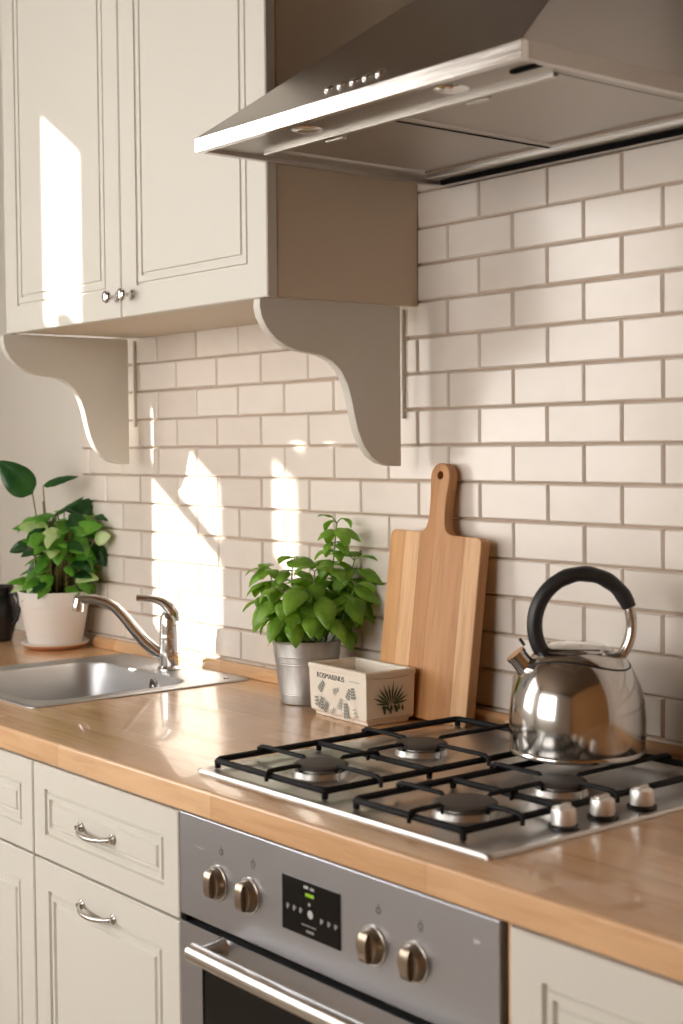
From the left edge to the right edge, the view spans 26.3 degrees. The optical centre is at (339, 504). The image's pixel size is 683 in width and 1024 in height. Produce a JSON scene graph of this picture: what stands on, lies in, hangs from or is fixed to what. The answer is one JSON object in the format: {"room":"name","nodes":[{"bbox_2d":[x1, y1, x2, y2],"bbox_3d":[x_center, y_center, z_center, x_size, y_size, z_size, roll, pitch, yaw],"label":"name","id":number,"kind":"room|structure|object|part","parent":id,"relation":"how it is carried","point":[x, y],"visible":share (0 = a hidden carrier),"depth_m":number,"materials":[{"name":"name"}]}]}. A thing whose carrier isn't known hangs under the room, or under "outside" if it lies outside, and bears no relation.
{"room":"kitchen","nodes":[
{"label":"kitchen","id":0,"kind":"room"},
{"bbox_2d":[0,552,0,583],"bbox_3d":[-2.289,-0.061,2.635,3.614,2.660,0.025,-2,3,-39],"label":"wall","id":1,"kind":"structure","parent":0,"point":[0,552],"depth_m":3.77,"materials":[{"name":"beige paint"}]},
{"bbox_2d":[273,634,340,705],"bbox_3d":[-0.058,0.293,2.599,0.128,0.113,0.128,-2,3,-39],"label":"pot","id":2,"kind":"object","parent":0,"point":[292,653],"depth_m":2.55,"materials":[{"name":"silver metal"}]},
{"bbox_2d":[0,0,682,746],"bbox_3d":[0.431,-0.069,2.200,0.101,2.660,4.270,-2,3,-39],"label":"wall","id":3,"kind":"structure","parent":0,"point":[544,333],"depth_m":2.38,"materials":[{"name":"beige tile"}]},
{"bbox_2d":[0,334,136,463],"bbox_3d":[-0.562,-0.218,3.079,0.331,0.268,0.040,-2,3,-39],"label":"bracket","id":4,"kind":"object","parent":3,"relation":"attached to","point":[95,370],"visible":1,"depth_m":3.09,"materials":[{"name":"grey paint"}]},
{"bbox_2d":[1,0,417,337],"bbox_3d":[-0.288,-0.772,2.700,0.345,0.862,0.902,-2,3,-39],"label":"upper cabinet","id":5,"kind":"object","parent":3,"relation":"attached to","point":[116,225],"visible":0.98,"depth_m":2.50,"materials":[{"name":"beige wood"}]},
{"bbox_3d":[-0.532,-0.773,2.789,0.019,0.862,0.456,-2,3,-39],"label":"door","id":6,"kind":"part","parent":5,"relation":"part of","materials":[{"name":"grey paint"}]},
{"bbox_3d":[-0.411,-0.373,2.622,0.029,0.024,0.024,-2,3,-39],"label":"knob","id":7,"kind":"part","parent":5,"relation":"part of","materials":[{"name":"silver metal"}]},
{"bbox_3d":[-0.379,-0.372,2.581,0.029,0.024,0.024,-2,3,-39],"label":"knob","id":8,"kind":"part","parent":5,"relation":"part of","materials":[{"name":"silver metal"}]},
{"bbox_3d":[-0.247,-0.761,2.437,0.019,0.862,0.442,-2,3,-39],"label":"door","id":9,"kind":"part","parent":5,"relation":"part of","materials":[{"name":"grey paint"}]},
{"bbox_2d":[253,297,404,465],"bbox_3d":[-0.007,-0.195,2.392,0.331,0.268,0.040,-2,3,-39],"label":"bracket","id":10,"kind":"object","parent":3,"relation":"attached to","point":[364,344],"visible":1,"depth_m":2.40,"materials":[{"name":"grey paint"}]},
{"bbox_2d":[93,636,682,760],"bbox_3d":[0.287,0.346,2.303,0.015,0.025,2.690,-2,3,-39],"label":"trim","id":11,"kind":"structure","parent":3,"relation":"attached to","point":[255,672],"depth_m":2.89,"materials":[{"name":"brown wood"}]},
{"bbox_2d":[195,0,682,187],"bbox_3d":[0.182,-0.947,1.993,0.490,0.881,0.650,-2,3,-39],"label":"range hood","id":12,"kind":"object","parent":3,"relation":"attached to","point":[437,93],"visible":1,"depth_m":1.91,"materials":[{"name":"silver metal"}]},
{"bbox_2d":[292,126,323,133],"bbox_3d":[-0.043,-0.513,1.992,0.052,0.012,0.052,-2,3,-39],"label":"lamp","id":13,"kind":"object","parent":12,"relation":"on","point":[296,129],"depth_m":1.98,"materials":[{"name":"silver metal"}]},
{"bbox_3d":[0.000,-0.510,1.860,0.012,0.020,0.650,-2,3,-39],"label":"rail","id":14,"kind":"part","parent":12,"relation":"part of","materials":[{"name":"silver metal"}]},
{"bbox_3d":[0.072,-0.508,1.919,0.009,0.007,0.570,-2,3,-39],"label":"filter rail","id":15,"kind":"part","parent":12,"relation":"part of","materials":[{"name":"silver metal"}]},
{"bbox_3d":[0.183,-0.516,2.008,0.458,0.004,0.626,-2,3,-39],"label":"underside panel","id":16,"kind":"part","parent":12,"relation":"part of","materials":[{"name":"silver metal"}]},
{"bbox_2d":[433,85,468,93],"bbox_3d":[0.135,-0.506,1.771,0.052,0.012,0.052,-2,3,-39],"label":"lamp","id":17,"kind":"object","parent":12,"relation":"on","point":[438,89],"depth_m":1.76,"materials":[{"name":"silver metal"}]},
{"bbox_3d":[0.321,-0.518,2.119,0.010,0.007,0.570,-2,3,-39],"label":"filter rail","id":18,"kind":"part","parent":12,"relation":"part of","materials":[{"name":"silver metal"}]},
{"bbox_3d":[-0.956,1.343,1.125,3.700,0.050,4.270,-2,3,-39],"label":"floor","id":19,"kind":"structure","parent":0,"visible":0},
{"bbox_2d":[0,748,37,1023],"bbox_3d":[-0.518,0.814,2.838,0.610,0.860,0.798,-2,3,-39],"label":"base cabinet","id":20,"kind":"object","parent":19,"relation":"on","point":[18,937],"visible":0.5,"depth_m":2.39,"materials":[{"name":"grey paint"}]},
{"bbox_3d":[-0.734,0.472,2.652,0.020,0.149,0.798,-2,3,-39],"label":"drawer","id":21,"kind":"part","parent":20,"relation":"part of","materials":[{"name":"grey paint"}]},
{"bbox_3d":[-0.730,0.845,2.667,0.020,0.588,0.798,-2,3,-39],"label":"door","id":22,"kind":"part","parent":20,"relation":"part of","materials":[{"name":"grey paint"}]},
{"bbox_2d":[0,629,682,982],"bbox_3d":[-0.100,0.381,2.319,0.607,0.038,3.240,-2,3,-39],"label":"countertop","id":23,"kind":"structure","parent":20,"relation":"on","point":[616,893],"depth_m":1.78,"materials":[{"name":"brown wood"}]},
{"bbox_2d":[0,584,20,640],"bbox_3d":[-0.815,0.257,3.474,0.101,0.129,0.104,-1,2,-23],"label":"jug","id":24,"kind":"object","parent":23,"relation":"on","point":[10,611],"visible":0.94,"depth_m":3.45,"materials":[{"name":"grey ceramic"}]},
{"bbox_3d":[-0.766,0.245,3.453,0.034,0.082,0.011,1,3,24],"label":"jug handle","id":25,"kind":"part","parent":24,"relation":"part of","materials":[{"name":"grey ceramic"}]},
{"bbox_2d":[21,637,88,650],"bbox_3d":[-0.649,0.317,3.341,0.154,0.016,0.154,-2,3,-39],"label":"saucer","id":26,"kind":"object","parent":23,"relation":"on","point":[43,647],"visible":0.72,"depth_m":3.28,"materials":[{"name":"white ceramic"}]},
{"bbox_2d":[0,460,110,643],"bbox_3d":[-0.631,0.107,3.320,0.245,0.419,0.219,1,3,41],"label":"potted houseplant","id":27,"kind":"object","parent":26,"relation":"on","point":[46,595],"visible":0.98,"depth_m":3.29,"materials":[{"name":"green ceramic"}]},
{"bbox_3d":[-0.650,0.256,3.338,0.163,0.122,0.163,-2,3,-39],"label":"white pot","id":28,"kind":"part","parent":27,"relation":"part of","materials":[{"name":"white ceramic"}]},
{"bbox_2d":[0,653,247,707],"bbox_3d":[-0.503,0.417,2.889,0.473,0.156,0.480,-2,3,-39],"label":"sink","id":29,"kind":"object","parent":23,"relation":"in","point":[93,678],"visible":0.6,"depth_m":3.02,"materials":[{"name":"silver metal"}]},
{"bbox_2d":[72,594,182,670],"bbox_3d":[-0.431,0.259,2.974,0.224,0.155,0.053,-1,2,-5],"label":"mixer tap","id":30,"kind":"object","parent":29,"relation":"on","point":[167,652],"visible":1,"depth_m":2.97,"materials":[{"name":"silver metal"}]},
{"bbox_3d":[-0.443,0.251,2.979,0.185,0.141,0.027,-1,2,-1],"label":"spout","id":31,"kind":"part","parent":30,"relation":"part of","materials":[{"name":"silver metal"}]},
{"bbox_3d":[-0.366,0.210,2.976,0.094,0.058,0.029,-1,2,-6],"label":"lever","id":32,"kind":"part","parent":30,"relation":"part of","materials":[{"name":"silver metal"}]},
{"bbox_2d":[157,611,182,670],"bbox_3d":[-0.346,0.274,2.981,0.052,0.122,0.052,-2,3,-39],"label":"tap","id":33,"kind":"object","parent":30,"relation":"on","point":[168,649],"depth_m":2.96,"materials":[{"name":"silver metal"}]},
{"bbox_2d":[243,514,384,705],"bbox_3d":[-0.047,0.183,2.590,0.222,0.333,0.235,-2,3,-39],"label":"basil","id":34,"kind":"object","parent":23,"relation":"on","point":[299,626],"visible":0.98,"depth_m":2.56,"materials":[{"name":"plant"}]},
{"bbox_2d":[308,657,415,725],"bbox_3d":[0.037,0.311,2.445,0.103,0.088,0.168,-2,3,-35],"label":"decorative box","id":35,"kind":"object","parent":23,"relation":"on","point":[358,690],"visible":1,"depth_m":2.40,"materials":[{"name":"beige"}]},
{"bbox_2d":[380,463,489,727],"bbox_3d":[0.155,0.143,2.416,0.060,0.425,0.230,-2,3,-39],"label":"cutting board","id":36,"kind":"object","parent":23,"relation":"on","point":[437,576],"visible":0.92,"depth_m":2.40,"materials":[{"name":"brown wood"}]},
{"bbox_2d":[198,716,682,858],"bbox_3d":[0.188,0.356,1.988,0.530,0.032,0.581,-2,3,-39],"label":"gas hob","id":37,"kind":"object","parent":23,"relation":"in","point":[457,788],"visible":0.96,"depth_m":1.90,"materials":[{"name":"silver metal"}]},
{"bbox_3d":[-0.025,0.364,1.996,0.104,0.012,0.104,-2,3,-39],"label":"burner","id":38,"kind":"part","parent":37,"relation":"part of","materials":[{"name":"grey metal"}]},
{"bbox_3d":[0.120,0.357,2.128,0.104,0.012,0.104,-2,3,-39],"label":"burner","id":39,"kind":"part","parent":37,"relation":"part of","materials":[{"name":"grey metal"}]},
{"bbox_3d":[0.153,0.371,1.775,0.108,0.012,0.108,-2,3,-39],"label":"burner","id":40,"kind":"part","parent":37,"relation":"part of","materials":[{"name":"grey metal"}]},
{"bbox_3d":[0.284,0.366,1.881,0.098,0.012,0.098,-2,3,-39],"label":"burner","id":41,"kind":"part","parent":37,"relation":"part of","materials":[{"name":"grey metal"}]},
{"bbox_3d":[0.263,0.376,1.713,0.037,0.005,0.037,-2,3,-39],"label":"knob","id":42,"kind":"part","parent":37,"relation":"part of","materials":[{"name":"black plastic"}]},
{"bbox_3d":[0.263,0.362,1.713,0.030,0.022,0.030,-2,3,-39],"label":"hob knob","id":43,"kind":"part","parent":37,"relation":"part of","materials":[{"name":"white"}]},
{"bbox_2d":[507,566,646,765],"bbox_3d":[0.328,0.213,2.014,0.188,0.258,0.188,-2,3,-39],"label":"kettle","id":44,"kind":"object","parent":37,"relation":"on","point":[573,702],"visible":1,"depth_m":1.95,"materials":[{"name":"silver metal"}]},
{"bbox_3d":[0.259,0.224,2.016,0.047,0.048,0.033,0,2,6],"label":"spout","id":45,"kind":"part","parent":44,"relation":"part of","materials":[{"name":"silver metal"}]},
{"bbox_3d":[0.328,0.195,2.014,0.095,0.014,0.095,-2,3,-39],"label":"lid","id":46,"kind":"part","parent":44,"relation":"part of","materials":[{"name":"silver metal"}]},
{"bbox_3d":[0.330,0.210,2.009,0.128,0.022,0.132,-2,3,-39],"label":"shoulder plate","id":47,"kind":"part","parent":44,"relation":"part of","materials":[{"name":"silver metal"}]},
{"bbox_3d":[0.336,0.157,2.012,0.147,0.137,0.022,-1,2,0],"label":"handle","id":48,"kind":"part","parent":44,"relation":"part of","materials":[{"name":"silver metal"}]},
{"bbox_3d":[0.316,0.374,1.756,0.037,0.005,0.037,-2,3,-39],"label":"knob","id":49,"kind":"part","parent":37,"relation":"part of","materials":[{"name":"black plastic"}]},
{"bbox_3d":[0.316,0.360,1.756,0.030,0.022,0.030,-2,3,-39],"label":"hob knob","id":50,"kind":"part","parent":37,"relation":"part of","materials":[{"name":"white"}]},
{"bbox_3d":[0.373,0.358,1.802,0.030,0.022,0.030,-2,3,-39],"label":"hob knob","id":51,"kind":"part","parent":37,"relation":"part of","materials":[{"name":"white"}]},
{"bbox_3d":[0.373,0.371,1.802,0.037,0.005,0.037,-2,3,-39],"label":"knob","id":52,"kind":"part","parent":37,"relation":"part of","materials":[{"name":"black plastic"}]},
{"bbox_2d":[33,760,182,1023],"bbox_3d":[-0.131,0.830,2.359,0.610,0.860,0.426,-2,3,-39],"label":"base cabinet","id":53,"kind":"object","parent":19,"relation":"on","point":[109,914],"visible":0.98,"depth_m":2.17,"materials":[{"name":"grey paint"}]},
{"bbox_3d":[-0.371,0.490,2.171,0.022,0.017,0.110,-2,3,-39],"label":"handle","id":54,"kind":"part","parent":53,"relation":"part of","materials":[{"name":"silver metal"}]},
{"bbox_3d":[-0.370,0.609,2.176,0.022,0.017,0.110,-2,3,-39],"label":"handle","id":55,"kind":"part","parent":53,"relation":"part of","materials":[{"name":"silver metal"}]},
{"bbox_3d":[-0.346,0.488,2.174,0.020,0.149,0.426,-2,3,-39],"label":"drawer","id":56,"kind":"part","parent":53,"relation":"part of","materials":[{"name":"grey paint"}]},
{"bbox_3d":[-0.343,0.861,2.189,0.020,0.588,0.426,-2,3,-39],"label":"door","id":57,"kind":"part","parent":53,"relation":"part of","materials":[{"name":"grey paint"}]},
{"bbox_2d":[180,810,508,1023],"bbox_3d":[0.168,0.746,1.926,0.607,0.658,0.612,-2,3,-39],"label":"oven","id":58,"kind":"object","parent":53,"relation":"attached to","point":[272,932],"visible":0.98,"depth_m":1.75,"materials":[{"name":"silver metal"}]},
{"bbox_3d":[-0.168,0.499,1.923,0.019,0.042,0.042,-2,3,-39],"label":"oven knob","id":59,"kind":"part","parent":58,"relation":"part of","materials":[{"name":"silver metal"}]},
{"bbox_3d":[-0.123,0.501,1.867,0.019,0.042,0.042,-2,3,-39],"label":"oven knob","id":60,"kind":"part","parent":58,"relation":"part of","materials":[{"name":"silver metal"}]},
{"bbox_3d":[-0.015,0.804,1.781,0.018,0.357,0.508,-2,3,-39],"label":"door glass","id":61,"kind":"part","parent":58,"relation":"part of","materials":[{"name":"black glass"}]},
{"bbox_3d":[-0.036,0.589,1.733,0.057,0.028,0.470,-2,3,-39],"label":"door handle","id":62,"kind":"part","parent":58,"relation":"part of","materials":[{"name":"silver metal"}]},
{"bbox_3d":[-0.012,0.804,1.782,0.028,0.458,0.612,-2,3,-39],"label":"door","id":63,"kind":"part","parent":58,"relation":"part of","materials":[{"name":"silver metal"}]},
{"bbox_2d":[287,885,336,934],"bbox_3d":[-0.034,0.492,1.769,0.001,0.057,0.099,-2,3,-39],"label":"display","id":64,"kind":"object","parent":58,"relation":"attached to","point":[311,909],"depth_m":1.77,"materials":[{"name":"black"}]},
{"bbox_3d":[0.032,0.507,1.676,0.019,0.042,0.042,-2,3,-39],"label":"oven knob","id":65,"kind":"part","parent":58,"relation":"part of","materials":[{"name":"silver metal"}]},
{"bbox_3d":[0.077,0.509,1.620,0.019,0.042,0.042,-2,3,-39],"label":"oven knob","id":66,"kind":"part","parent":58,"relation":"part of","materials":[{"name":"silver metal"}]},
{"bbox_2d":[509,923,682,1023],"bbox_3d":[0.577,0.858,1.502,0.588,0.861,0.551,-2,3,-39],"label":"base cabinet","id":67,"kind":"object","parent":19,"relation":"on","point":[554,981],"depth_m":1.44,"materials":[{"name":"grey paint"}]},
{"bbox_3d":[0.393,0.852,1.704,0.544,0.861,0.005,-2,3,-39],"label":"filler strip","id":68,"kind":"part","parent":67,"relation":"part of","materials":[{"name":"beige wood"}]}
]}

